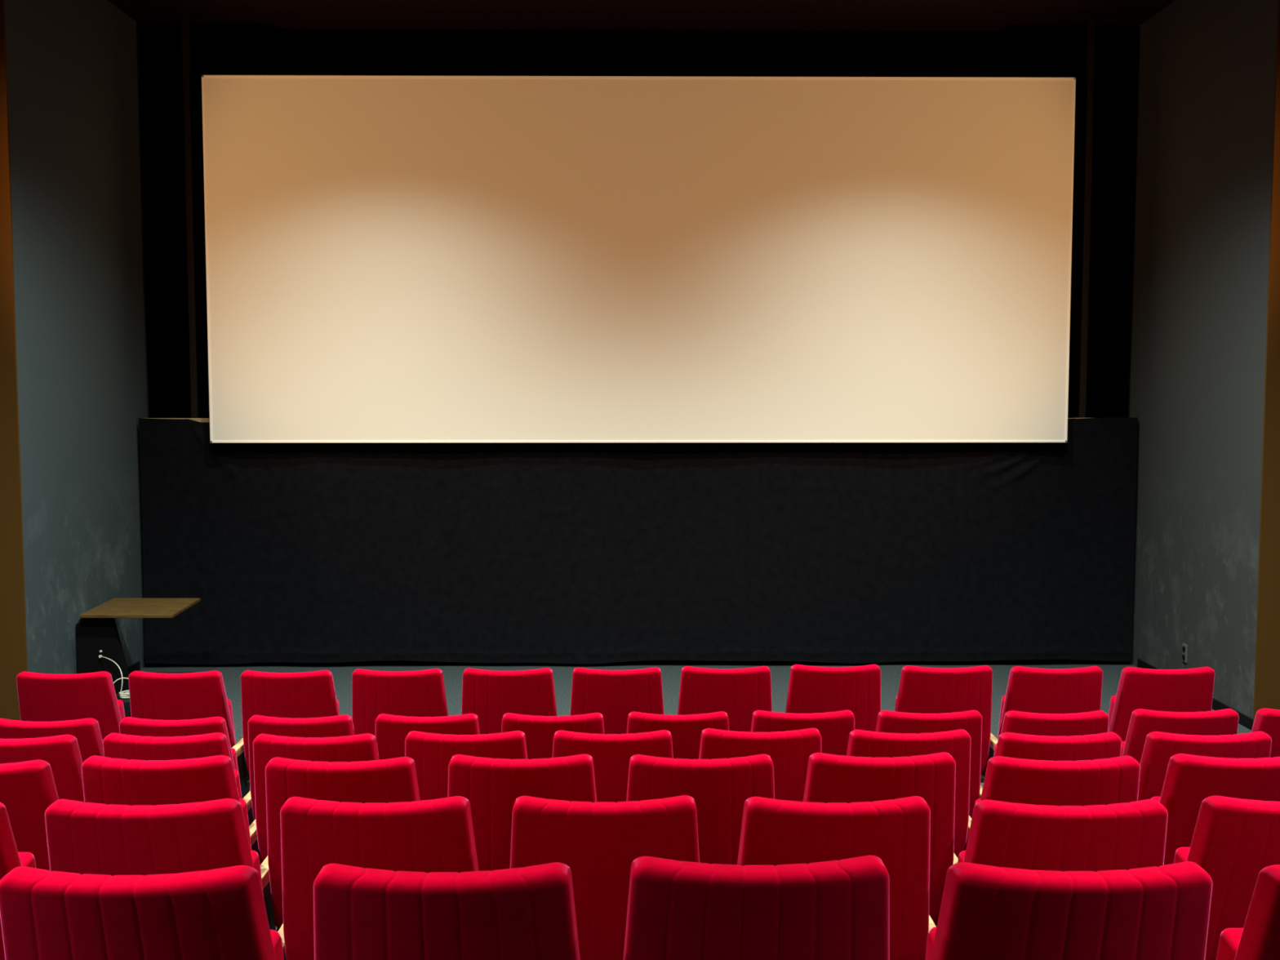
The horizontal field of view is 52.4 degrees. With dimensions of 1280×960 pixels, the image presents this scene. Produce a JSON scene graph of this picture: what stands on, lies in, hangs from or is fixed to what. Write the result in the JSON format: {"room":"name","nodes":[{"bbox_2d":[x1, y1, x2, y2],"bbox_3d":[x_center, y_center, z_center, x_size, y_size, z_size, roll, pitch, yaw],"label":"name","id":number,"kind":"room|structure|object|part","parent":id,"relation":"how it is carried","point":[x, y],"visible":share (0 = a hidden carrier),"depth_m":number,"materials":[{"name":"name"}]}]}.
{"room":"auditorium","nodes":[
{"label":"auditorium","id":0,"kind":"room"},
{"bbox_2d":[0,0,27,720],"bbox_3d":[-5.151,-1.031,9.353,1.310,5.820,0.020,0,4,-1],"label":"wall","id":1,"kind":"structure","parent":0,"point":[13,642],"depth_m":9.41,"materials":[{"name":"brown paint"}]},
{"bbox_2d":[4,0,151,674],"bbox_3d":[-4.637,-1.130,10.730,0.250,5.820,2.730,0,4,-1],"label":"wall","id":2,"kind":"structure","parent":0,"point":[76,136],"depth_m":10.44,"materials":[{"name":"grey paint"}]},
{"bbox_2d":[127,661,140,674],"bbox_3d":[-4.501,1.751,10.647,0.016,0.085,2.150,0,4,-1],"label":"baseboard","id":3,"kind":"structure","parent":2,"relation":"attached to","point":[136,666],"depth_m":11.60,"materials":[{"name":"black"}]},
{"bbox_2d":[270,28,1012,77],"bbox_3d":[0.001,-1.239,12.244,9.160,5.820,0.200,0,4,-1],"label":"wall","id":4,"kind":"structure","parent":0,"point":[293,51],"depth_m":11.95,"materials":[{"name":"black fabric"}]},
{"bbox_2d":[201,75,1075,451],"bbox_3d":[-0.001,-1.917,11.799,7.655,3.286,0.610,0,4,-1],"label":"screen","id":5,"kind":"object","parent":4,"relation":"attached to","point":[393,263],"visible":1,"depth_m":11.50,"materials":[{"name":"white plastic"}]},
{"bbox_3d":[0.002,-1.897,11.551,7.635,3.281,0.031,0,4,-1],"label":"frame","id":6,"kind":"part","parent":5,"relation":"part of","materials":[{"name":"black fabric"}]},
{"bbox_2d":[107,0,1175,31],"bbox_3d":[0.076,-3.669,4.049,12.050,0.200,16.200,0,4,-1],"label":"ceiling","id":7,"kind":"structure","parent":0,"point":[658,15],"depth_m":11.42,"materials":[{"name":"black"}]},
{"bbox_2d":[140,22,271,417],"bbox_3d":[-3.910,-1.212,11.876,1.150,5.780,0.092,0,4,-1],"label":"curtain","id":8,"kind":"object","parent":7,"relation":"hanging from","point":[215,48],"visible":0.29,"depth_m":11.76,"materials":[{"name":"black fabric"}]},
{"bbox_2d":[1011,25,1137,417],"bbox_3d":[3.930,-1.218,11.963,1.130,5.780,0.092,0,4,-1],"label":"curtain","id":9,"kind":"object","parent":7,"relation":"hanging from","point":[1047,51],"visible":0.27,"depth_m":11.86,"materials":[{"name":"black fabric"}]},
{"bbox_2d":[124,659,1251,929],"bbox_3d":[0.076,1.637,4.429,12.050,1.800,16.200,0,4,-1],"label":"floor","id":10,"kind":"structure","parent":0,"point":[671,670],"depth_m":11.74,"materials":[{"name":"grey carpet"}]},
{"bbox_2d":[0,802,36,959],"bbox_3d":[-1.889,1.335,3.511,0.634,1.036,0.387,0,4,-1],"label":"chair","id":11,"kind":"object","parent":10,"relation":"on","point":[11,859],"visible":0.32,"depth_m":3.39,"materials":[{"name":"red fabric"}]},
{"bbox_3d":[-1.889,1.142,3.441,0.524,0.641,0.276,0,4,-1],"label":"backrest","id":12,"kind":"part","parent":11,"relation":"part of","materials":[{"name":"red fabric"}]},
{"bbox_2d":[17,852,36,868],"bbox_3d":[-1.891,1.226,3.587,0.472,0.424,0.186,0,4,-1],"label":"seat cushion","id":13,"kind":"object","parent":11,"relation":"on","point":[27,859],"depth_m":3.53,"materials":[{"name":"red fabric"}]},
{"bbox_2d":[0,760,58,870],"bbox_3d":[-2.186,1.422,4.420,0.634,1.030,0.387,0,4,-1],"label":"chair","id":14,"kind":"object","parent":10,"relation":"on","point":[27,788],"visible":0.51,"depth_m":4.25,"materials":[{"name":"red fabric"}]},
{"bbox_2d":[0,734,84,802],"bbox_3d":[-2.475,1.510,5.292,0.634,1.030,0.387,0,4,-1],"label":"chair","id":15,"kind":"object","parent":10,"relation":"on","point":[62,753],"visible":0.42,"depth_m":5.10,"materials":[{"name":"red fabric"}]},
{"bbox_2d":[0,718,103,762],"bbox_3d":[-2.764,1.603,6.188,0.634,1.018,0.387,0,4,-1],"label":"chair","id":16,"kind":"object","parent":10,"relation":"on","point":[86,731],"visible":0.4,"depth_m":5.98,"materials":[{"name":"red fabric"}]},
{"bbox_2d":[16,671,124,740],"bbox_3d":[-3.099,1.531,7.152,0.647,1.024,0.387,0,4,-1],"label":"chair","id":17,"kind":"object","parent":10,"relation":"on","point":[42,697],"visible":0.44,"depth_m":6.98,"materials":[{"name":"red fabric"}]},
{"bbox_2d":[117,699,124,719],"bbox_3d":[-3.100,1.424,7.228,0.481,0.419,0.186,0,4,-1],"label":"seat cushion","id":18,"kind":"object","parent":17,"relation":"on","point":[121,706],"depth_m":7.18,"materials":[{"name":"red fabric"}]},
{"bbox_2d":[115,693,131,716],"bbox_3d":[-4.008,1.763,10.168,0.350,0.130,0.300,0,4,-1],"label":"equipment box","id":19,"kind":"object","parent":10,"relation":"on","point":[126,704],"visible":0.02,"depth_m":10.02,"materials":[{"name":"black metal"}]},
{"bbox_2d":[98,649,129,697],"bbox_3d":[-4.122,1.531,10.209,0.492,0.322,0.185,2,4,24],"label":"cable","id":20,"kind":"object","parent":19,"relation":"on","point":[127,691],"visible":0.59,"depth_m":10.16,"materials":[{"name":"beige plastic"}]},
{"bbox_2d":[75,598,200,693],"bbox_3d":[-4.099,1.411,10.698,0.808,0.755,0.830,0,4,-1],"label":"side table","id":21,"kind":"object","parent":10,"relation":"on","point":[96,630],"visible":0.77,"depth_m":10.38,"materials":[{"name":"brown wood"}]},
{"bbox_3d":[-4.273,1.445,10.412,0.452,0.729,0.060,0,4,-1],"label":"support panel","id":22,"kind":"part","parent":21,"relation":"part of","materials":[{"name":"black"}]},
{"bbox_2d":[0,865,284,959],"bbox_3d":[-0.971,1.244,2.629,0.633,1.042,0.387,0,4,-1],"label":"chair","id":23,"kind":"object","parent":10,"relation":"on","point":[220,913],"visible":1,"depth_m":2.43,"materials":[{"name":"red fabric"}]},
{"bbox_2d":[270,929,284,959],"bbox_3d":[-0.972,1.135,2.705,0.471,0.426,0.186,0,4,-1],"label":"seat cushion","id":24,"kind":"object","parent":23,"relation":"on","point":[276,937],"depth_m":2.65,"materials":[{"name":"red fabric"}]},
{"bbox_2d":[44,798,286,959],"bbox_3d":[-1.253,1.333,3.516,0.602,1.039,0.393,0,4,-1],"label":"chair","id":25,"kind":"object","parent":10,"relation":"on","point":[82,837],"visible":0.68,"depth_m":3.32,"materials":[{"name":"red fabric"}]},
{"bbox_3d":[-1.282,1.139,3.448,0.536,0.643,0.276,0,4,-1],"label":"backrest","id":26,"kind":"part","parent":25,"relation":"part of","materials":[{"name":"red fabric"}]},
{"bbox_2d":[250,850,263,895],"bbox_3d":[-1.284,1.224,3.594,0.483,0.425,0.186,0,4,-1],"label":"seat cushion","id":27,"kind":"object","parent":25,"relation":"on","point":[255,858],"depth_m":3.55,"materials":[{"name":"red fabric"}]},
{"bbox_3d":[-0.980,1.276,3.519,0.043,0.049,0.382,0,4,-1],"label":"armrest","id":28,"kind":"part","parent":25,"relation":"part of","materials":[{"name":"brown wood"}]},
{"bbox_2d":[81,755,275,930],"bbox_3d":[-1.557,1.415,4.425,0.587,1.044,0.393,0,4,-1],"label":"chair","id":29,"kind":"object","parent":10,"relation":"on","point":[105,780],"visible":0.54,"depth_m":4.23,"materials":[{"name":"red fabric"}]},
{"bbox_3d":[-1.585,1.221,4.357,0.522,0.646,0.276,0,4,-1],"label":"backrest","id":30,"kind":"part","parent":29,"relation":"part of","materials":[{"name":"red fabric"}]},
{"bbox_2d":[240,798,251,850],"bbox_3d":[-1.587,1.306,4.502,0.470,0.427,0.186,0,4,-1],"label":"seat cushion","id":31,"kind":"object","parent":29,"relation":"on","point":[243,803],"depth_m":4.46,"materials":[{"name":"red fabric"}]},
{"bbox_3d":[-1.291,1.359,4.428,0.042,0.050,0.382,0,4,-1],"label":"armrest","id":32,"kind":"part","parent":29,"relation":"part of","materials":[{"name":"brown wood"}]},
{"bbox_2d":[102,732,260,863],"bbox_3d":[-1.850,1.507,5.297,0.582,1.037,0.393,0,4,-1],"label":"chair","id":33,"kind":"object","parent":10,"relation":"on","point":[115,745],"visible":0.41,"depth_m":5.09,"materials":[{"name":"red fabric"}]},
{"bbox_3d":[-1.878,1.314,5.229,0.517,0.642,0.276,0,4,-1],"label":"backrest","id":34,"kind":"part","parent":33,"relation":"part of","materials":[{"name":"red fabric"}]},
{"bbox_2d":[233,768,241,798],"bbox_3d":[-1.879,1.399,5.375,0.466,0.424,0.186,0,4,-1],"label":"seat cushion","id":35,"kind":"object","parent":33,"relation":"on","point":[237,775],"depth_m":5.33,"materials":[{"name":"red fabric"}]},
{"bbox_3d":[-1.586,1.451,5.301,0.042,0.049,0.382,0,4,-1],"label":"armrest","id":36,"kind":"part","parent":33,"relation":"part of","materials":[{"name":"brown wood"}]},
{"bbox_2d":[119,716,253,826],"bbox_3d":[-2.143,1.600,6.193,0.588,1.023,0.393,0,4,-1],"label":"chair","id":37,"kind":"object","parent":10,"relation":"on","point":[128,725],"visible":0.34,"depth_m":5.99,"materials":[{"name":"red fabric"}]},
{"bbox_3d":[-2.171,1.409,6.125,0.522,0.633,0.276,0,4,-1],"label":"backrest","id":38,"kind":"part","parent":37,"relation":"part of","materials":[{"name":"red fabric"}]},
{"bbox_2d":[231,747,238,771],"bbox_3d":[-2.172,1.493,6.271,0.471,0.418,0.186,0,4,-1],"label":"seat cushion","id":39,"kind":"object","parent":37,"relation":"on","point":[234,754],"depth_m":6.22,"materials":[{"name":"red fabric"}]},
{"bbox_3d":[-1.877,1.544,6.197,0.042,0.049,0.382,0,4,-1],"label":"armrest","id":40,"kind":"part","parent":37,"relation":"part of","materials":[{"name":"brown wood"}]},
{"bbox_2d":[128,670,249,799],"bbox_3d":[-2.473,1.529,7.156,0.600,1.026,0.393,0,4,-1],"label":"chair","id":41,"kind":"object","parent":10,"relation":"on","point":[202,695],"visible":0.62,"depth_m":6.99,"materials":[{"name":"red fabric"}]},
{"bbox_3d":[-2.502,1.338,7.089,0.534,0.635,0.276,0,4,-1],"label":"backrest","id":42,"kind":"part","parent":41,"relation":"part of","materials":[{"name":"red fabric"}]},
{"bbox_2d":[226,698,235,744],"bbox_3d":[-2.503,1.422,7.234,0.481,0.420,0.186,0,4,-1],"label":"seat cushion","id":43,"kind":"object","parent":41,"relation":"on","point":[233,741],"depth_m":7.17,"materials":[{"name":"red fabric"}]},
{"bbox_3d":[-2.201,1.474,7.160,0.043,0.049,0.382,0,4,-1],"label":"armrest","id":44,"kind":"part","parent":41,"relation":"part of","materials":[{"name":"brown wood"}]},
{"bbox_2d":[181,16,204,665],"bbox_3d":[-4.033,-1.203,11.744,0.060,5.820,0.050,0,4,-1],"label":"timber post","id":45,"kind":"object","parent":10,"relation":"on","point":[185,24],"visible":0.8,"depth_m":11.64,"materials":[{"name":"black"}]},
{"bbox_2d":[147,417,1080,422],"bbox_3d":[0.007,-0.527,11.778,9.020,0.068,0.040,0,4,-1],"label":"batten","id":46,"kind":"object","parent":45,"relation":"attached to","point":[199,420],"visible":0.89,"depth_m":11.71,"materials":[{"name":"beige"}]},
{"bbox_2d":[138,417,1137,664],"bbox_3d":[0.008,0.559,11.786,9.000,2.245,0.078,0,4,-1],"label":"drape","id":47,"kind":"object","parent":46,"relation":"hanging from","point":[592,557],"visible":0.94,"depth_m":11.80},
{"bbox_2d":[240,670,339,786],"bbox_3d":[-1.877,1.528,7.163,0.594,1.028,0.393,0,4,-1],"label":"chair","id":48,"kind":"object","parent":10,"relation":"on","point":[304,695],"visible":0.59,"depth_m":6.99,"materials":[{"name":"red fabric"}]},
{"bbox_2d":[336,698,339,715],"bbox_3d":[-1.907,1.420,7.241,0.476,0.421,0.186,0,4,-1],"label":"seat cushion","id":49,"kind":"object","parent":48,"relation":"on","point":[336,699],"depth_m":7.19,"materials":[{"name":"red fabric"}]},
{"bbox_2d":[247,714,354,820],"bbox_3d":[-1.552,1.596,6.199,0.585,1.030,0.393,0,4,-1],"label":"chair","id":50,"kind":"object","parent":10,"relation":"on","point":[339,725],"visible":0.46,"depth_m":5.99,"materials":[{"name":"red fabric"}]},
{"bbox_2d":[253,733,379,864],"bbox_3d":[-1.260,1.509,5.304,0.588,1.031,0.393,0,4,-1],"label":"chair","id":51,"kind":"object","parent":10,"relation":"on","point":[362,747],"visible":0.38,"depth_m":5.10,"materials":[{"name":"red fabric"}]},
{"bbox_2d":[265,756,420,931],"bbox_3d":[-0.957,1.419,4.431,0.596,1.037,0.393,0,4,-1],"label":"chair","id":52,"kind":"object","parent":10,"relation":"on","point":[390,780],"visible":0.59,"depth_m":4.24,"materials":[{"name":"red fabric"}]},
{"bbox_2d":[280,795,478,959],"bbox_3d":[-0.655,1.330,3.522,0.597,1.043,0.393,0,4,-1],"label":"chair","id":53,"kind":"object","parent":10,"relation":"on","point":[433,835],"visible":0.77,"depth_m":3.33,"materials":[{"name":"red fabric"}]},
{"bbox_2d":[351,668,448,736],"bbox_3d":[-1.280,1.524,7.170,0.596,1.035,0.393,0,4,-1],"label":"chair","id":54,"kind":"object","parent":10,"relation":"on","point":[418,693],"visible":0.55,"depth_m":6.99,"materials":[{"name":"red fabric"}]},
{"bbox_2d":[375,713,479,759],"bbox_3d":[-0.964,1.593,6.206,0.585,1.035,0.393,0,4,-1],"label":"chair","id":55,"kind":"object","parent":10,"relation":"on","point":[391,731],"visible":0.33,"depth_m":6.00,"materials":[{"name":"red fabric"}]},
{"bbox_2d":[313,862,580,959],"bbox_3d":[-0.345,1.242,2.634,0.602,1.045,0.393,0,4,-1],"label":"chair","id":56,"kind":"object","parent":10,"relation":"on","point":[528,913],"visible":1,"depth_m":2.44,"materials":[{"name":"red fabric"}]},
{"bbox_2d":[404,730,528,800],"bbox_3d":[-0.664,1.504,5.310,0.585,1.041,0.393,0,4,-1],"label":"chair","id":57,"kind":"object","parent":10,"relation":"on","point":[432,753],"visible":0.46,"depth_m":5.11,"materials":[{"name":"red fabric"}]},
{"bbox_2d":[461,667,556,733],"bbox_3d":[-0.685,1.522,7.176,0.599,1.037,0.393,0,4,-1],"label":"chair","id":58,"kind":"object","parent":10,"relation":"on","point":[489,695],"visible":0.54,"depth_m":7.00,"materials":[{"name":"red fabric"}]},
{"bbox_2d":[447,754,596,871],"bbox_3d":[-0.363,1.414,4.438,0.588,1.044,0.393,0,4,-1],"label":"chair","id":59,"kind":"object","parent":10,"relation":"on","point":[491,787],"visible":0.41,"depth_m":4.25,"materials":[{"name":"red fabric"}]},
{"bbox_2d":[501,712,604,759],"bbox_3d":[-0.379,1.592,6.212,0.585,1.037,0.393,0,4,-1],"label":"chair","id":60,"kind":"object","parent":10,"relation":"on","point":[539,731],"visible":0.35,"depth_m":6.01,"materials":[{"name":"red fabric"}]},
{"bbox_2d":[510,795,699,959],"bbox_3d":[-0.064,1.330,3.529,0.591,1.043,0.393,0,4,-1],"label":"chair","id":61,"kind":"object","parent":10,"relation":"on","point":[599,842],"visible":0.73,"depth_m":3.34,"materials":[{"name":"red fabric"}]},
{"bbox_2d":[552,729,673,802],"bbox_3d":[-0.081,1.503,5.317,0.585,1.042,0.393,0,4,-1],"label":"chair","id":62,"kind":"object","parent":10,"relation":"on","point":[611,753],"visible":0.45,"depth_m":5.12,"materials":[{"name":"red fabric"}]},
{"bbox_2d":[569,666,663,734],"bbox_3d":[-0.096,1.521,7.183,0.595,1.039,0.393,0,4,-1],"label":"chair","id":63,"kind":"object","parent":10,"relation":"on","point":[613,694],"visible":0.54,"depth_m":7.01,"materials":[{"name":"red fabric"}]},
{"bbox_2d":[626,711,728,759],"bbox_3d":[0.205,1.589,6.218,0.583,1.041,0.393,0,4,-1],"label":"chair","id":64,"kind":"object","parent":10,"relation":"on","point":[686,731],"visible":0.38,"depth_m":6.02,"materials":[{"name":"red fabric"}]},
{"bbox_2d":[626,754,774,864],"bbox_3d":[0.229,1.415,4.445,0.589,1.042,0.393,0,4,-1],"label":"chair","id":65,"kind":"object","parent":10,"relation":"on","point":[719,788],"visible":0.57,"depth_m":4.25,"materials":[{"name":"red fabric"}]},
{"bbox_2d":[677,666,772,731],"bbox_3d":[0.493,1.518,7.189,0.597,1.044,0.393,0,4,-1],"label":"chair","id":66,"kind":"object","parent":10,"relation":"on","point":[739,693],"visible":0.51,"depth_m":7.01,"materials":[{"name":"red fabric"}]},
{"bbox_2d":[622,855,889,959],"bbox_3d":[0.255,1.236,2.640,0.608,1.057,0.393,0,4,-1],"label":"chair","id":67,"kind":"object","parent":10,"relation":"on","point":[832,909],"visible":1,"depth_m":2.45,"materials":[{"name":"red fabric"}]},
{"bbox_2d":[698,728,822,801],"bbox_3d":[0.508,1.499,5.323,0.589,1.048,0.393,0,4,-1],"label":"chair","id":68,"kind":"object","parent":10,"relation":"on","point":[789,752],"visible":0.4,"depth_m":5.13,"materials":[{"name":"red fabric"}]},
{"bbox_2d":[750,710,854,755],"bbox_3d":[0.790,1.586,6.225,0.586,1.046,0.393,0,4,-1],"label":"chair","id":69,"kind":"object","parent":10,"relation":"on","point":[834,728],"visible":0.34,"depth_m":6.02,"materials":[{"name":"red fabric"}]},
{"bbox_2d":[785,664,880,731],"bbox_3d":[1.087,1.513,7.196,0.597,1.052,0.393,0,4,-1],"label":"chair","id":70,"kind":"object","parent":10,"relation":"on","point":[811,689],"visible":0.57,"depth_m":7.02,"materials":[{"name":"red fabric"}]},
{"bbox_2d":[737,795,935,959],"bbox_3d":[0.538,1.331,3.536,0.593,1.039,0.393,0,4,-1],"label":"chair","id":71,"kind":"object","parent":10,"relation":"on","point":[774,832],"visible":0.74,"depth_m":3.35,"materials":[{"name":"red fabric"}]},
{"bbox_3d":[0.807,1.275,3.539,0.042,0.049,0.382,0,4,-1],"label":"armrest","id":72,"kind":"part","parent":71,"relation":"part of","materials":[{"name":"brown wood"}]},
{"bbox_2d":[802,751,957,926],"bbox_3d":[0.826,1.412,4.451,0.592,1.046,0.393,0,4,-1],"label":"chair","id":73,"kind":"object","parent":10,"relation":"on","point":[830,778],"visible":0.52,"depth_m":4.26,"materials":[{"name":"red fabric"}]},
{"bbox_3d":[1.095,1.356,4.455,0.042,0.050,0.382,0,4,-1],"label":"armrest","id":74,"kind":"part","parent":73,"relation":"part of","materials":[{"name":"brown wood"}]},
{"bbox_2d":[846,728,971,858],"bbox_3d":[1.101,1.502,5.330,0.589,1.041,0.393,0,4,-1],"label":"chair","id":75,"kind":"object","parent":10,"relation":"on","point":[861,743],"visible":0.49,"depth_m":5.13,"materials":[{"name":"red fabric"}]},
{"bbox_3d":[1.368,1.446,5.334,0.042,0.050,0.382,0,4,-1],"label":"armrest","id":76,"kind":"part","parent":75,"relation":"part of","materials":[{"name":"brown wood"}]},
{"bbox_2d":[875,710,982,817],"bbox_3d":[1.382,1.587,6.232,0.592,1.044,0.393,0,4,-1],"label":"chair","id":77,"kind":"object","parent":10,"relation":"on","point":[971,721],"visible":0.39,"depth_m":6.03,"materials":[{"name":"red fabric"}]},
{"bbox_3d":[1.650,1.530,6.235,0.042,0.050,0.382,0,4,-1],"label":"armrest","id":78,"kind":"part","parent":77,"relation":"part of","materials":[{"name":"brown wood"}]},
{"bbox_2d":[894,665,997,782],"bbox_3d":[1.693,1.516,7.203,0.597,1.045,0.393,0,4,-1],"label":"chair","id":79,"kind":"object","parent":10,"relation":"on","point":[922,690],"visible":0.5,"depth_m":7.03,"materials":[{"name":"red fabric"}]},
{"bbox_3d":[1.963,1.460,7.206,0.042,0.050,0.382,0,4,-1],"label":"armrest","id":80,"kind":"part","parent":79,"relation":"part of","materials":[{"name":"brown wood"}]},
{"bbox_2d":[997,666,1102,739],"bbox_3d":[2.288,1.518,7.210,0.602,1.040,0.393,0,4,-1],"label":"chair","id":81,"kind":"object","parent":10,"relation":"on","point":[1028,690],"visible":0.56,"depth_m":7.03,"materials":[{"name":"red fabric"}]},
{"bbox_2d":[997,695,1005,739],"bbox_3d":[2.257,1.410,7.287,0.482,0.425,0.186,0,4,-1],"label":"seat cushion","id":82,"kind":"object","parent":81,"relation":"on","point":[1003,697],"depth_m":7.22,"materials":[{"name":"red fabric"}]},
{"bbox_2d":[993,710,1109,756],"bbox_3d":[1.976,1.588,6.238,0.587,1.041,0.393,0,4,-1],"label":"chair","id":83,"kind":"object","parent":10,"relation":"on","point":[1091,722],"visible":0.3,"depth_m":6.03,"materials":[{"name":"red fabric"}]},
{"bbox_2d":[993,742,997,756],"bbox_3d":[1.946,1.479,6.316,0.470,0.426,0.186,0,4,-1],"label":"seat cushion","id":84,"kind":"object","parent":83,"relation":"on","point":[995,746],"depth_m":6.27,"materials":[{"name":"red fabric"}]},
{"bbox_3d":[1.948,1.394,6.171,0.521,0.644,0.276,0,4,-1],"label":"backrest","id":85,"kind":"part","parent":83,"relation":"part of","materials":[{"name":"red fabric"}]},
{"bbox_2d":[974,755,1140,806],"bbox_3d":[1.430,1.419,4.458,0.605,1.032,0.393,0,4,-1],"label":"chair","id":86,"kind":"object","parent":10,"relation":"on","point":[1112,780],"visible":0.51,"depth_m":4.26,"materials":[{"name":"red fabric"}]},
{"bbox_2d":[995,732,1121,760],"bbox_3d":[1.700,1.508,5.337,0.589,1.028,0.393,0,4,-1],"label":"chair","id":87,"kind":"object","parent":10,"relation":"on","point":[1010,744],"visible":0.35,"depth_m":5.13,"materials":[{"name":"red fabric"}]},
{"bbox_2d":[957,799,1168,871],"bbox_3d":[1.149,1.336,3.543,0.605,1.028,0.393,0,4,-1],"label":"chair","id":88,"kind":"object","parent":10,"relation":"on","point":[1126,836],"visible":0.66,"depth_m":3.35,"materials":[{"name":"red fabric"}]},
{"bbox_2d":[957,850,965,862],"bbox_3d":[1.118,1.228,3.621,0.485,0.421,0.186,0,4,-1],"label":"seat cushion","id":89,"kind":"object","parent":88,"relation":"on","point":[961,857],"depth_m":3.57,"materials":[{"name":"red fabric"}]},
{"bbox_2d":[925,861,1212,959],"bbox_3d":[0.868,1.243,2.648,0.609,1.042,0.393,0,4,-1],"label":"chair","id":90,"kind":"object","parent":10,"relation":"on","point":[987,912],"visible":1,"depth_m":2.46,"materials":[{"name":"red fabric"}]},
{"bbox_2d":[925,926,936,959],"bbox_3d":[0.837,1.134,2.726,0.488,0.426,0.186,0,4,-1],"label":"seat cushion","id":91,"kind":"object","parent":90,"relation":"on","point":[931,936],"depth_m":2.67,"materials":[{"name":"red fabric"}]},
{"bbox_2d":[1071,19,1095,663],"bbox_3d":[4.036,-1.209,11.835,0.060,5.820,0.050,0,4,-1],"label":"timber post","id":92,"kind":"object","parent":10,"relation":"on","point":[1091,28],"visible":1,"depth_m":11.74,"materials":[{"name":"black"}]},
{"bbox_2d":[1107,666,1214,741],"bbox_3d":[2.897,1.521,7.217,0.601,1.035,0.393,0,4,-1],"label":"chair","id":93,"kind":"object","parent":10,"relation":"on","point":[1188,690],"visible":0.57,"depth_m":7.04,"materials":[{"name":"red fabric"}]},
{"bbox_2d":[1107,695,1115,732],"bbox_3d":[2.866,1.413,7.295,0.481,0.423,0.186,0,4,-1],"label":"seat cushion","id":94,"kind":"object","parent":93,"relation":"on","point":[1113,699],"depth_m":7.23,"materials":[{"name":"red fabric"}]},
{"bbox_2d":[1120,708,1239,763],"bbox_3d":[2.580,1.584,6.245,0.595,1.047,0.393,0,4,-1],"label":"chair","id":95,"kind":"object","parent":10,"relation":"on","point":[1142,722],"visible":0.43,"depth_m":6.04,"materials":[{"name":"red fabric"}]},
{"bbox_2d":[1120,741,1124,755],"bbox_3d":[2.550,1.475,6.323,0.477,0.428,0.186,0,4,-1],"label":"seat cushion","id":96,"kind":"object","parent":95,"relation":"on","point":[1122,742],"depth_m":6.25,"materials":[{"name":"red fabric"}]},
{"bbox_2d":[1137,731,1271,800],"bbox_3d":[2.297,1.507,5.344,0.592,1.029,0.393,0,4,-1],"label":"chair","id":97,"kind":"object","parent":10,"relation":"on","point":[1159,747],"visible":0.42,"depth_m":5.15,"materials":[{"name":"red fabric"}]},
{"bbox_2d":[1151,753,1279,865],"bbox_3d":[2.031,1.415,4.465,0.590,1.039,0.393,0,4,-1],"label":"chair","id":98,"kind":"object","parent":10,"relation":"on","point":[1189,779],"visible":0.4,"depth_m":4.27,"materials":[{"name":"red fabric"}]},
{"bbox_2d":[1151,796,1159,802],"bbox_3d":[2.001,1.306,4.543,0.472,0.425,0.186,0,4,-1],"label":"seat cushion","id":99,"kind":"object","parent":98,"relation":"on","point":[1157,798],"depth_m":4.49,"materials":[{"name":"red fabric"}]},
{"bbox_2d":[1173,795,1279,959],"bbox_3d":[1.742,1.331,3.549,0.590,1.037,0.393,0,4,-1],"label":"chair","id":100,"kind":"object","parent":10,"relation":"on","point":[1233,839],"visible":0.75,"depth_m":3.38,"materials":[{"name":"red fabric"}]},
{"bbox_2d":[1173,847,1190,863],"bbox_3d":[1.712,1.223,3.627,0.472,0.424,0.186,0,4,-1],"label":"seat cushion","id":101,"kind":"object","parent":100,"relation":"on","point":[1181,854],"depth_m":3.57,"materials":[{"name":"red fabric"}]},
{"bbox_2d":[1216,864,1279,959],"bbox_3d":[1.473,1.246,2.655,0.601,1.035,0.393,0,4,-1],"label":"chair","id":102,"kind":"object","parent":10,"relation":"on","point":[1259,939],"visible":1,"depth_m":2.51,"materials":[{"name":"red fabric"}]},
{"bbox_2d":[1216,928,1243,959],"bbox_3d":[1.442,1.138,2.733,0.481,0.423,0.186,0,4,-1],"label":"seat cushion","id":103,"kind":"object","parent":102,"relation":"on","point":[1229,939],"depth_m":2.67,"materials":[{"name":"red fabric"}]},
{"bbox_2d":[1251,708,1279,757],"bbox_3d":[3.167,1.583,6.252,0.590,1.048,0.393,0,4,-1],"label":"chair","id":104,"kind":"object","parent":10,"relation":"on","point":[1267,721],"visible":0.29,"depth_m":6.07,"materials":[{"name":"red fabric"}]},
{"bbox_2d":[1126,0,1277,719],"bbox_3d":[4.673,-1.138,10.835,0.250,5.820,2.730,0,4,-1],"label":"wall","id":105,"kind":"structure","parent":0,"point":[1205,73],"depth_m":10.55,"materials":[{"name":"grey paint"}]},
{"bbox_2d":[1182,643,1187,662],"bbox_3d":[4.541,1.444,10.843,0.018,0.150,0.084,0,4,-1],"label":"wall socket","id":106,"kind":"object","parent":105,"relation":"attached to","point":[1184,647],"visible":1,"depth_m":10.83,"materials":[{"name":"grey"}]},
{"bbox_2d":[1137,658,1253,729],"bbox_3d":[4.543,1.743,10.749,0.016,0.085,2.150,0,4,-1],"label":"baseboard","id":107,"kind":"structure","parent":105,"relation":"attached to","point":[1244,720],"depth_m":10.14,"materials":[{"name":"black"}]},
{"bbox_2d":[1253,0,1279,723],"bbox_3d":[5.203,-1.040,9.469,1.280,5.820,0.020,0,4,-1],"label":"wall","id":108,"kind":"structure","parent":0,"point":[1267,664],"depth_m":9.53,"materials":[{"name":"brown paint"}]}
]}

